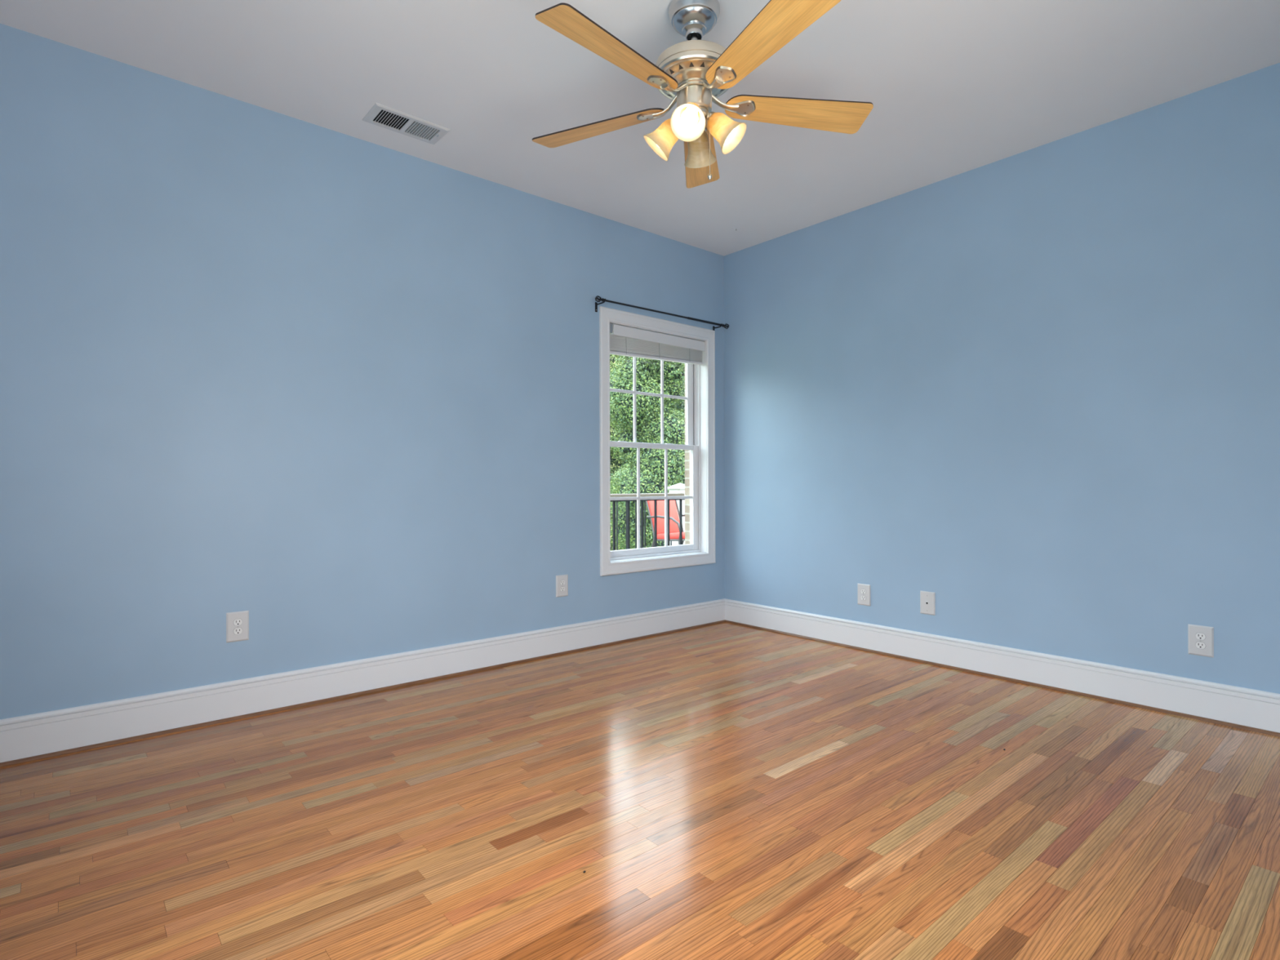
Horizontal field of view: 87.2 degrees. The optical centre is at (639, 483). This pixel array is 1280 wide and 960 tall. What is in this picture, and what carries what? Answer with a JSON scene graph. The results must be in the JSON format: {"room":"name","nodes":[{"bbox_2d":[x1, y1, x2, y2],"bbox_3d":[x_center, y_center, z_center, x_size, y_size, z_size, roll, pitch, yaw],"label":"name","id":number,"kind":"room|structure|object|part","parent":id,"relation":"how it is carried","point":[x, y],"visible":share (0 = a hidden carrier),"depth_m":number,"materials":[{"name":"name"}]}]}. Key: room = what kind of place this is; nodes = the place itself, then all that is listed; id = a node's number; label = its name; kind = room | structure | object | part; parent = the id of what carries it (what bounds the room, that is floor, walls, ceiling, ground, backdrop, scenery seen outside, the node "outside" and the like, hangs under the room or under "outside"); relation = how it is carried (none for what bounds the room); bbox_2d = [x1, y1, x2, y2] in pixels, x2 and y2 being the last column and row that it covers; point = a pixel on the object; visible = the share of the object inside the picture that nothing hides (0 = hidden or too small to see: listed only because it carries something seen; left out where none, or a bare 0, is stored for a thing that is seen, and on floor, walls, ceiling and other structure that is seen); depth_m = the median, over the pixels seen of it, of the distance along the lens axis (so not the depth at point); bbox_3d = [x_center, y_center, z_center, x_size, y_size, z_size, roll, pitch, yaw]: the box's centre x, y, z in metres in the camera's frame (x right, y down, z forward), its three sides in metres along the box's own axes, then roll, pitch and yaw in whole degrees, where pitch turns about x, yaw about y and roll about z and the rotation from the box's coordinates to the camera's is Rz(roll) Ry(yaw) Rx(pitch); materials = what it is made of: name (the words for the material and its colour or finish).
{"room":"empty bedroom","nodes":[
{"label":"empty bedroom","id":0,"kind":"room"},
{"bbox_2d":[0,23,724,719],"bbox_3d":[-0.982,-0.337,3.745,4.390,2.740,0.120,0,0,-41],"label":"wall","id":1,"kind":"structure","parent":0,"point":[340,391],"depth_m":3.08,"materials":[{"name":"blue paint"}]},
{"bbox_2d":[226,610,248,642],"bbox_3d":[-1.780,0.632,2.975,0.087,0.131,0.009,0,0,-41],"label":"electrical outlet","id":2,"kind":"object","parent":1,"relation":"attached to","point":[237,622],"visible":1,"depth_m":2.97,"materials":[{"name":"grey plastic"}]},
{"bbox_2d":[233,627,242,635],"bbox_3d":[-1.778,0.651,2.973,0.036,0.030,0.003,0,0,-41],"label":"receptacle","id":3,"kind":"object","parent":2,"relation":"attached to","point":[237,631],"depth_m":2.97,"materials":[{"name":"white plastic"}]},
{"bbox_2d":[233,618,242,626],"bbox_3d":[-1.779,0.612,2.973,0.036,0.030,0.003,0,0,-41],"label":"receptacle","id":4,"kind":"object","parent":2,"relation":"attached to","point":[237,622],"depth_m":2.97,"materials":[{"name":"white plastic"}]},
{"bbox_2d":[0,598,724,762],"bbox_3d":[-0.934,0.950,3.692,4.150,0.167,0.018,0,0,-41],"label":"baseboard","id":5,"kind":"structure","parent":1,"relation":"attached to","point":[24,736],"depth_m":3.13,"materials":[{"name":"white paint"}]},
{"bbox_2d":[0,619,724,767],"bbox_3d":[-0.923,1.027,3.680,4.114,0.012,0.014,0,0,-41],"label":"trim","id":6,"kind":"structure","parent":1,"relation":"attached to","point":[286,708],"depth_m":3.12,"materials":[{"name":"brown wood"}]},
{"bbox_2d":[555,574,568,597],"bbox_3d":[-0.473,0.621,4.093,0.087,0.131,0.009,0,0,-41],"label":"electrical outlet","id":7,"kind":"object","parent":1,"relation":"attached to","point":[562,581],"visible":1,"depth_m":4.09,"materials":[{"name":"grey plastic"}]},
{"bbox_2d":[560,586,564,591],"bbox_3d":[-0.471,0.640,4.091,0.036,0.030,0.003,0,0,-41],"label":"receptacle","id":8,"kind":"object","parent":7,"relation":"attached to","point":[562,588],"depth_m":4.09,"materials":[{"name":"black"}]},
{"bbox_2d":[560,580,564,585],"bbox_3d":[-0.471,0.601,4.091,0.036,0.030,0.003,0,0,-41],"label":"receptacle","id":9,"kind":"object","parent":7,"relation":"attached to","point":[562,582],"depth_m":4.09,"materials":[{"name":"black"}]},
{"bbox_2d":[599,306,715,576],"bbox_3d":[0.102,-0.273,4.679,1.058,1.718,0.170,0,0,-41],"label":"window","id":10,"kind":"structure","parent":1,"relation":"in","point":[700,397],"depth_m":4.78,"materials":[{"name":"white paint"}]},
{"bbox_3d":[0.061,-0.650,4.728,0.867,0.792,0.027,0,0,-41],"label":"sash","id":11,"kind":"part","parent":10,"relation":"part of","materials":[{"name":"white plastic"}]},
{"bbox_3d":[0.088,0.101,4.699,0.891,0.770,0.032,0,0,-41],"label":"sash","id":12,"kind":"part","parent":10,"relation":"part of","materials":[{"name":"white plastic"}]},
{"bbox_3d":[0.079,0.494,4.710,0.895,0.016,0.090,0,0,-41],"label":"sill","id":13,"kind":"part","parent":10,"relation":"part of","materials":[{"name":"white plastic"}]},
{"bbox_2d":[609,323,705,364],"bbox_3d":[0.122,-0.947,4.655,0.892,0.194,0.052,0,0,-41],"label":"mini blind","id":14,"kind":"object","parent":10,"relation":"attached to","point":[624,340],"visible":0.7,"depth_m":4.61,"materials":[{"name":"white plastic"}]},
{"bbox_3d":[0.123,-0.869,4.656,0.869,0.039,0.033,0,0,-41],"label":"rail","id":15,"kind":"part","parent":14,"relation":"part of","materials":[{"name":"white plastic"}]},
{"bbox_2d":[595,295,728,330],"bbox_3d":[0.168,-1.136,4.586,1.229,0.086,0.100,0,0,-41],"label":"curtain rod","id":16,"kind":"object","parent":1,"relation":"attached to","point":[602,300],"visible":1,"depth_m":4.50,"materials":[{"name":"black metal"}]},
{"bbox_3d":[0.189,-1.156,4.562,1.095,0.022,0.016,0,0,-41],"label":"rod","id":17,"kind":"part","parent":16,"relation":"part of","materials":[{"name":"black metal"}]},
{"bbox_2d":[0,622,1279,959],"bbox_3d":[0.712,1.103,1.770,4.390,0.150,5.320,0,0,-41],"label":"floor","id":18,"kind":"structure","parent":0,"point":[725,790],"depth_m":2.02,"materials":[{"name":"brown wood"}]},
{"bbox_2d":[0,0,1279,256],"bbox_3d":[0.704,-1.761,1.770,4.390,0.100,5.320,0,0,-41],"label":"ceiling","id":19,"kind":"structure","parent":0,"point":[953,87],"depth_m":2.80,"materials":[{"name":"white paint"}]},
{"bbox_2d":[362,102,449,144],"bbox_3d":[-1.108,-1.698,3.193,0.353,0.016,0.186,0,0,-41],"label":"ceiling vent","id":20,"kind":"object","parent":19,"relation":"in","point":[380,115],"visible":1,"depth_m":3.18,"materials":[{"name":"white metal"}]},
{"bbox_2d":[532,0,873,188],"bbox_3d":[0.180,-1.394,2.383,1.264,0.632,1.288,0,0,-41],"label":"ceiling fan","id":21,"kind":"object","parent":19,"relation":"hanging from","point":[692,73],"visible":1,"depth_m":2.35,"materials":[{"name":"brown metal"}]},
{"bbox_3d":[-0.154,-1.369,2.585,0.547,0.006,0.154,0,13,26],"label":"blade","id":22,"kind":"part","parent":21,"relation":"part of","materials":[{"name":"brown wood"}]},
{"bbox_3d":[-0.075,-1.370,2.135,0.154,0.006,0.547,18,12,43],"label":"blade","id":23,"kind":"part","parent":21,"relation":"part of","materials":[{"name":"brown wood"}]},
{"bbox_3d":[0.096,-1.263,2.438,0.121,0.115,0.121,45,10,10],"label":"lamp shade","id":24,"kind":"part","parent":21,"relation":"part of","materials":[{"name":"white glass"}]},
{"bbox_3d":[0.172,-1.263,2.315,0.121,0.115,0.121,0,-44,14],"label":"lamp shade","id":25,"kind":"part","parent":21,"relation":"part of","materials":[{"name":"white glass"}]},
{"bbox_3d":[0.171,-1.260,2.312,0.060,0.084,0.060,0,-44,14],"label":"bulb","id":26,"kind":"part","parent":21,"relation":"part of","materials":[{"name":"white glass"}]},
{"bbox_3d":[0.183,-1.306,2.355,0.052,0.049,0.049,0,0,-41],"label":"light arm","id":27,"kind":"part","parent":21,"relation":"part of","materials":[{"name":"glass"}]},
{"bbox_3d":[0.219,-1.263,2.514,0.121,0.115,0.121,0,44,14],"label":"lamp shade","id":28,"kind":"part","parent":21,"relation":"part of","materials":[{"name":"white glass"}]},
{"bbox_3d":[0.250,-1.371,2.799,0.154,0.006,0.547,-13,-2,8],"label":"blade","id":29,"kind":"part","parent":21,"relation":"part of","materials":[{"name":"brown wood"}]},
{"bbox_3d":[0.241,-1.203,2.388,0.018,0.213,0.004,0,0,30],"label":"pull chain","id":30,"kind":"part","parent":21,"relation":"part of","materials":[{"name":"silver metal"}]},
{"bbox_3d":[0.254,-1.306,2.401,0.049,0.049,0.052,0,0,-41],"label":"light arm","id":31,"kind":"part","parent":21,"relation":"part of","materials":[{"name":"silver metal"}]},
{"bbox_3d":[0.295,-1.263,2.390,0.121,0.115,0.121,-45,-10,10],"label":"lamp shade","id":32,"kind":"part","parent":21,"relation":"part of","materials":[{"name":"white glass"}]},
{"bbox_3d":[0.298,-1.260,2.389,0.060,0.084,0.060,-45,-10,10],"label":"bulb","id":33,"kind":"part","parent":21,"relation":"part of","materials":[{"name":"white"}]},
{"bbox_3d":[0.377,-1.371,2.071,0.154,0.006,0.547,15,-7,-27],"label":"blade","id":34,"kind":"part","parent":21,"relation":"part of","materials":[{"name":"brown wood"}]},
{"bbox_3d":[0.578,-1.371,2.481,0.547,0.006,0.154,0,-13,-10],"label":"blade","id":35,"kind":"part","parent":21,"relation":"part of","materials":[{"name":"brown wood"}]},
{"bbox_2d":[684,363,689,544],"bbox_3d":[-0.557,-0.238,4.286,6.000,3.140,0.100,0,0,-41],"label":"wall","id":36,"kind":"structure","parent":0,"point":[686,451],"depth_m":5.10,"materials":[{"name":"brick"}]},
{"bbox_2d":[724,62,1279,693],"bbox_3d":[1.895,-0.345,3.667,0.120,2.740,3.740,0,0,-41],"label":"wall","id":37,"kind":"structure","parent":0,"point":[1035,392],"depth_m":3.42,"materials":[{"name":"blue paint"}]},
{"bbox_2d":[857,583,870,605],"bbox_3d":[1.386,0.687,4.165,0.009,0.131,0.087,0,0,-41],"label":"electrical outlet","id":38,"kind":"object","parent":37,"relation":"attached to","point":[864,590],"visible":1,"depth_m":4.16,"materials":[{"name":"grey plastic"}]},
{"bbox_2d":[861,595,866,600],"bbox_3d":[1.384,0.706,4.163,0.003,0.030,0.036,0,0,-41],"label":"receptacle","id":39,"kind":"object","parent":38,"relation":"attached to","point":[863,597],"depth_m":4.16,"materials":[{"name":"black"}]},
{"bbox_2d":[861,589,866,594],"bbox_3d":[1.384,0.667,4.163,0.003,0.030,0.036,0,0,-41],"label":"receptacle","id":40,"kind":"object","parent":38,"relation":"attached to","point":[863,591],"depth_m":4.16,"materials":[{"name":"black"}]},
{"bbox_2d":[920,591,935,615],"bbox_3d":[1.649,0.684,3.857,0.010,0.131,0.087,0,0,-41],"label":"cable jack","id":41,"kind":"object","parent":37,"relation":"attached to","point":[927,599],"visible":1,"depth_m":3.85,"materials":[{"name":"grey plastic"}]},
{"bbox_2d":[724,598,1279,733],"bbox_3d":[1.807,0.942,3.667,0.018,0.167,3.620,0,0,-41],"label":"baseboard","id":42,"kind":"structure","parent":37,"relation":"attached to","point":[1256,708],"depth_m":3.39,"materials":[{"name":"white paint"}]},
{"bbox_2d":[724,619,1279,737],"bbox_3d":[1.795,1.020,3.657,0.014,0.012,3.584,0,0,-41],"label":"trim","id":43,"kind":"structure","parent":37,"relation":"attached to","point":[1181,714],"depth_m":3.38,"materials":[{"name":"brown wood"}]},
{"bbox_2d":[1187,623,1213,657],"bbox_3d":[2.444,0.684,2.929,0.009,0.131,0.087,0,0,-41],"label":"electrical outlet","id":44,"kind":"object","parent":37,"relation":"attached to","point":[1200,638],"visible":1,"depth_m":2.93,"materials":[{"name":"grey plastic"}]},
{"bbox_2d":[1195,641,1205,648],"bbox_3d":[2.442,0.704,2.928,0.003,0.030,0.036,0,0,-41],"label":"receptacle","id":45,"kind":"object","parent":44,"relation":"attached to","point":[1198,645],"depth_m":2.93,"materials":[{"name":"white plastic"}]},
{"bbox_2d":[1195,632,1205,639],"bbox_3d":[2.442,0.664,2.928,0.003,0.030,0.036,0,0,-41],"label":"receptacle","id":46,"kind":"object","parent":44,"relation":"attached to","point":[1198,636],"depth_m":2.93,"materials":[{"name":"white plastic"}]},
{"label":"outside","id":47,"kind":"structure","parent":0,"visible":0},
{"bbox_3d":[-0.198,1.146,7.101,7.400,0.170,3.686,0,0,-41],"label":"deck","id":48,"kind":"object","parent":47,"visible":0},
{"bbox_2d":[616,501,671,550],"bbox_3d":[-1.076,0.633,8.322,4.065,0.860,0.050,0,0,-41],"label":"deck railing","id":49,"kind":"object","parent":48,"relation":"on","point":[616,501],"visible":0.04,"depth_m":9.19,"materials":[{"name":"black metal"}]},
{"bbox_2d":[609,493,684,550],"bbox_3d":[-0.305,0.572,5.428,2.175,0.978,0.090,0,0,-41],"label":"deck railing","id":50,"kind":"object","parent":48,"relation":"on","point":[644,495],"visible":0.21,"depth_m":5.70,"materials":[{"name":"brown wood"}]},
{"bbox_3d":[-0.304,0.129,5.430,2.170,0.032,0.036,0,0,-41],"label":"rail","id":51,"kind":"part","parent":50,"relation":"part of","materials":[{"name":"black paint"}]},
{"bbox_2d":[645,500,684,546],"bbox_3d":[0.505,0.620,8.893,0.654,0.885,0.758,0,0,-41],"label":"patio chair","id":52,"kind":"object","parent":48,"relation":"on","point":[673,515],"visible":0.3,"depth_m":8.97,"materials":[{"name":"red"}]},
{"bbox_2d":[647,500,679,533],"bbox_3d":[0.328,0.442,9.099,0.500,0.485,0.216,0,0,-41],"label":"cushion","id":53,"kind":"object","parent":52,"relation":"on","point":[673,512],"depth_m":9.05,"materials":[{"name":"red fabric"}]},
{"bbox_3d":[0.307,0.571,8.662,0.054,0.325,0.644,0,0,-41],"label":"armrest","id":54,"kind":"part","parent":52,"relation":"part of","materials":[{"name":"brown metal"}]},
{"bbox_2d":[657,532,684,539],"bbox_3d":[0.555,0.682,8.834,0.500,0.130,0.521,0,0,-41],"label":"seat cushion","id":55,"kind":"object","parent":52,"relation":"on","point":[660,535],"depth_m":8.63,"materials":[{"name":"red fabric"}]},
{"bbox_2d":[667,483,684,545],"bbox_3d":[0.584,0.523,9.769,0.290,1.072,0.290,0,0,-41],"label":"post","id":56,"kind":"object","parent":48,"relation":"on","point":[679,487],"visible":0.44,"depth_m":9.66,"materials":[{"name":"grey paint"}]},
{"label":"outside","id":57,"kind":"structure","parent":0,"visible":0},
{"bbox_3d":[-15.797,4.173,39.643,100.000,0.200,66.050,0,0,-41],"label":"ground","id":58,"kind":"structure","parent":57,"visible":0},
{"bbox_2d":[609,354,634,551],"bbox_3d":[-0.920,-1.846,25.302,3.968,11.764,3.775,0,0,-13],"label":"leafy tree","id":59,"kind":"object","parent":58,"relation":"on","point":[615,463],"visible":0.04,"depth_m":24.73,"materials":[{"name":"green plant"}]},
{"bbox_2d":[609,355,684,549],"bbox_3d":[0.347,-1.144,18.899,3.130,10.354,3.070,0,0,19],"label":"leafy tree","id":60,"kind":"object","parent":58,"relation":"on","point":[647,371],"visible":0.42,"depth_m":18.14,"materials":[{"name":"green plant"}]},
{"bbox_2d":[667,381,684,484],"bbox_3d":[1.459,-1.320,21.976,3.361,10.700,3.119,0,0,-33],"label":"leafy tree","id":61,"kind":"object","parent":58,"relation":"on","point":[681,406],"visible":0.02,"depth_m":21.13,"materials":[{"name":"green plant"}]}
]}

